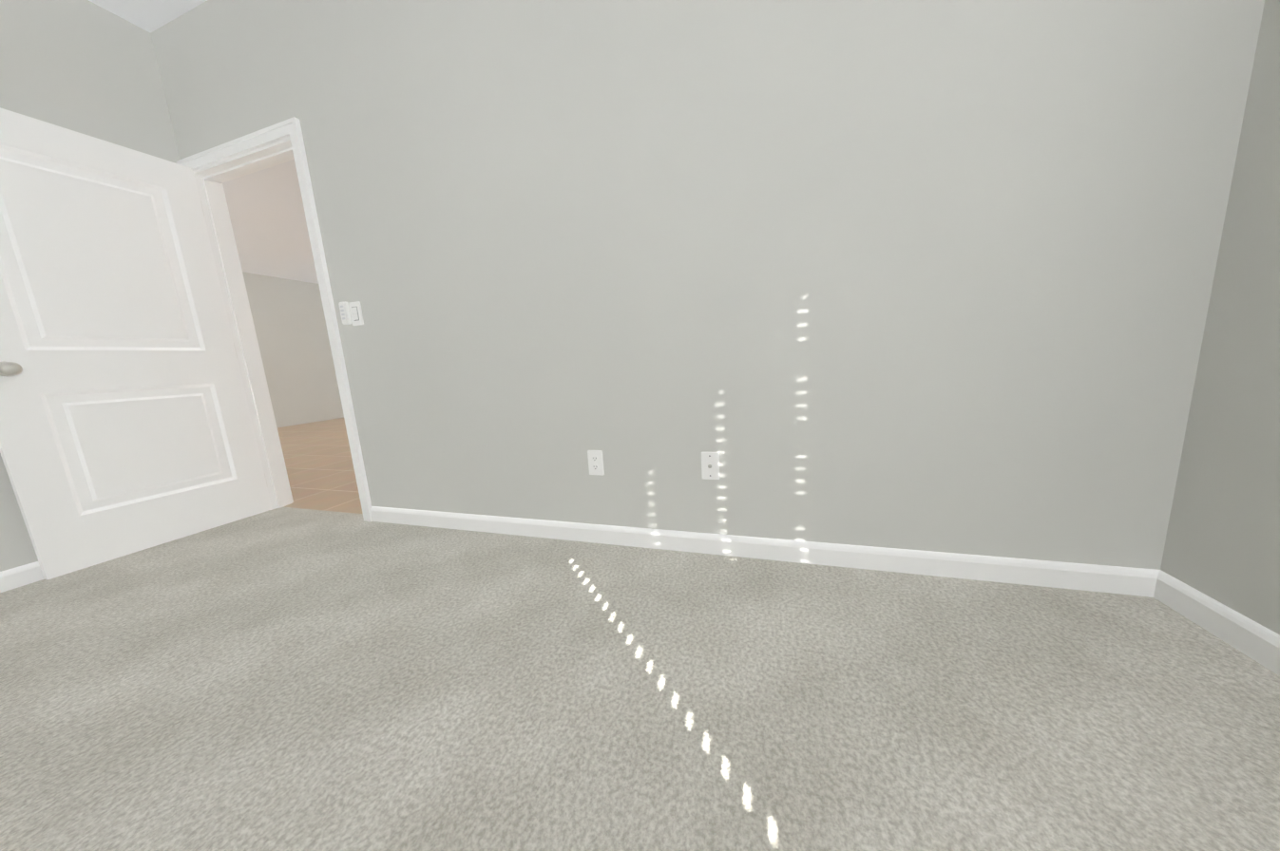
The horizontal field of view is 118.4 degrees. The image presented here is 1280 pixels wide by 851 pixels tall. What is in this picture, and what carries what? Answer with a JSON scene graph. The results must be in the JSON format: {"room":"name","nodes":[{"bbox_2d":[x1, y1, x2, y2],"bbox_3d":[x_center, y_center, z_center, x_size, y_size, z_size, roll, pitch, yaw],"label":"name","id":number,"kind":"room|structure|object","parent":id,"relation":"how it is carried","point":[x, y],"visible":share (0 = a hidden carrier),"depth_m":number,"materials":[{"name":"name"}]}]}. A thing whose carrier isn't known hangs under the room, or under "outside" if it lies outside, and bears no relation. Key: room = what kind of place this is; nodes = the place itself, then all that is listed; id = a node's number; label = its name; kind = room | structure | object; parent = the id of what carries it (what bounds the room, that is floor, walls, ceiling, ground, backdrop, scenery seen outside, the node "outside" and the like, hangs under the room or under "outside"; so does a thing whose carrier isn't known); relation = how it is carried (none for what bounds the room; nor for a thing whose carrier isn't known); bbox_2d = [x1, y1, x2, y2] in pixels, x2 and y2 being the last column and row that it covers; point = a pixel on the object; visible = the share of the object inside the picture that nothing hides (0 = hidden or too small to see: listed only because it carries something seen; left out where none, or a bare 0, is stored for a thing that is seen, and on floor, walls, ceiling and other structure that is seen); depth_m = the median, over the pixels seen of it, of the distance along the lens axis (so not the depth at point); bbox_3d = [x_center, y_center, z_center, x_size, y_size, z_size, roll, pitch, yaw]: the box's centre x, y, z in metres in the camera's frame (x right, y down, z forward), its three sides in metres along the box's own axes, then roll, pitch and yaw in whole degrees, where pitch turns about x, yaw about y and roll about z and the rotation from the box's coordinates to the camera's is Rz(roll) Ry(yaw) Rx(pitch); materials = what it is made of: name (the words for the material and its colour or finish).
{"room":"empty bedroom","nodes":[
{"label":"empty bedroom","id":0,"kind":"room"},
{"bbox_2d":[0,0,180,572],"bbox_3d":[-3.218,-0.447,0.525,0.120,2.740,4.080,0,10,18],"label":"wall","id":1,"kind":"structure","parent":0,"point":[87,67],"depth_m":1.85,"materials":[{"name":"paint"}]},
{"bbox_2d":[0,561,44,592],"bbox_3d":[-2.712,0.642,1.866,0.020,0.087,1.410,0,10,18],"label":"baseboard","id":2,"kind":"structure","parent":1,"relation":"attached to","point":[30,573],"depth_m":1.70,"materials":[{"name":"white wood"}]},
{"bbox_2d":[88,0,318,284],"bbox_3d":[-3.036,-2.261,2.571,9.990,0.120,8.670,0,10,18],"label":"ceiling","id":3,"kind":"structure","parent":0,"point":[268,220],"depth_m":4.30,"materials":[{"name":"white paint"}]},
{"bbox_2d":[242,271,343,427],"bbox_3d":[-7.065,-1.173,6.142,0.120,2.740,4.390,0,10,18],"label":"wall","id":4,"kind":"structure","parent":0,"point":[288,315],"depth_m":7.31,"materials":[{"name":"paint"}]},
{"bbox_2d":[277,418,362,514],"bbox_3d":[-2.162,0.185,4.901,10.200,0.100,4.650,0,10,18],"label":"floor","id":5,"kind":"structure","parent":0,"point":[318,465],"depth_m":3.69,"materials":[{"name":"brown wood"}]},
{"bbox_2d":[0,507,1279,850],"bbox_3d":[-1.710,0.948,0.274,6.090,0.100,4.020,0,10,18],"label":"floor carpet","id":6,"kind":"object","parent":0,"point":[285,678],"visible":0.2,"depth_m":0.93,"materials":[{"name":"grey carpet"}]},
{"bbox_2d":[150,0,1264,570],"bbox_3d":[-0.429,-0.812,1.673,4.490,2.740,0.120,0,10,18],"label":"wall","id":7,"kind":"structure","parent":0,"point":[935,276],"depth_m":1.37,"materials":[{"name":"paint"}]},
{"bbox_2d":[175,116,372,521],"bbox_3d":[-2.072,-0.485,2.263,0.997,2.095,0.164,0,10,18],"label":"door frame","id":8,"kind":"structure","parent":7,"relation":"attached to","point":[214,168],"depth_m":2.20,"materials":[{"name":"white wood"}]},
{"bbox_2d":[0,107,272,579],"bbox_3d":[-2.620,-0.377,1.946,0.143,2.030,0.841,0,10,18],"label":"entry door","id":9,"kind":"structure","parent":8,"relation":"attached to","point":[126,427],"depth_m":1.89,"materials":[{"name":"painted wood"},{"name":"satin nickel"}]},
{"bbox_2d":[338,301,363,325],"bbox_3d":[-1.507,-0.585,1.986,0.128,0.124,0.024,0,10,18],"label":"light switch","id":10,"kind":"object","parent":7,"relation":"attached to","point":[354,314],"visible":0.98,"depth_m":1.99,"materials":[{"name":"white plastic"}]},
{"bbox_2d":[587,450,604,476],"bbox_3d":[-0.201,0.168,1.718,0.072,0.116,0.008,0,10,18],"label":"electrical outlet","id":11,"kind":"object","parent":7,"relation":"attached to","point":[595,463],"visible":1,"depth_m":1.72,"materials":[{"name":"white plastic"}]},
{"bbox_2d":[701,452,719,479],"bbox_3d":[0.286,0.166,1.556,0.072,0.116,0.017,0,10,18],"label":"cable jack","id":12,"kind":"object","parent":7,"relation":"attached to","point":[710,466],"visible":1,"depth_m":1.56,"materials":[{"name":"white plastic"}]},
{"bbox_2d":[370,506,1155,597],"bbox_3d":[0.021,0.504,1.706,3.308,0.087,0.015,0,10,18],"label":"baseboard","id":13,"kind":"structure","parent":7,"relation":"attached to","point":[1093,578],"depth_m":1.48,"materials":[{"name":"white wood"}]},
{"bbox_2d":[1160,0,1279,634],"bbox_3d":[1.041,-0.470,-0.847,0.150,2.740,3.840,0,10,18],"label":"wall","id":14,"kind":"structure","parent":0,"point":[1222,544],"depth_m":0.98,"materials":[{"name":"paint"}]},
{"bbox_2d":[1151,570,1279,676],"bbox_3d":[1.046,0.833,-0.585,0.015,0.087,3.810,0,10,18],"label":"baseboard","id":15,"kind":"structure","parent":14,"relation":"attached to","point":[1253,640],"depth_m":1.02,"materials":[{"name":"white"}]}
]}

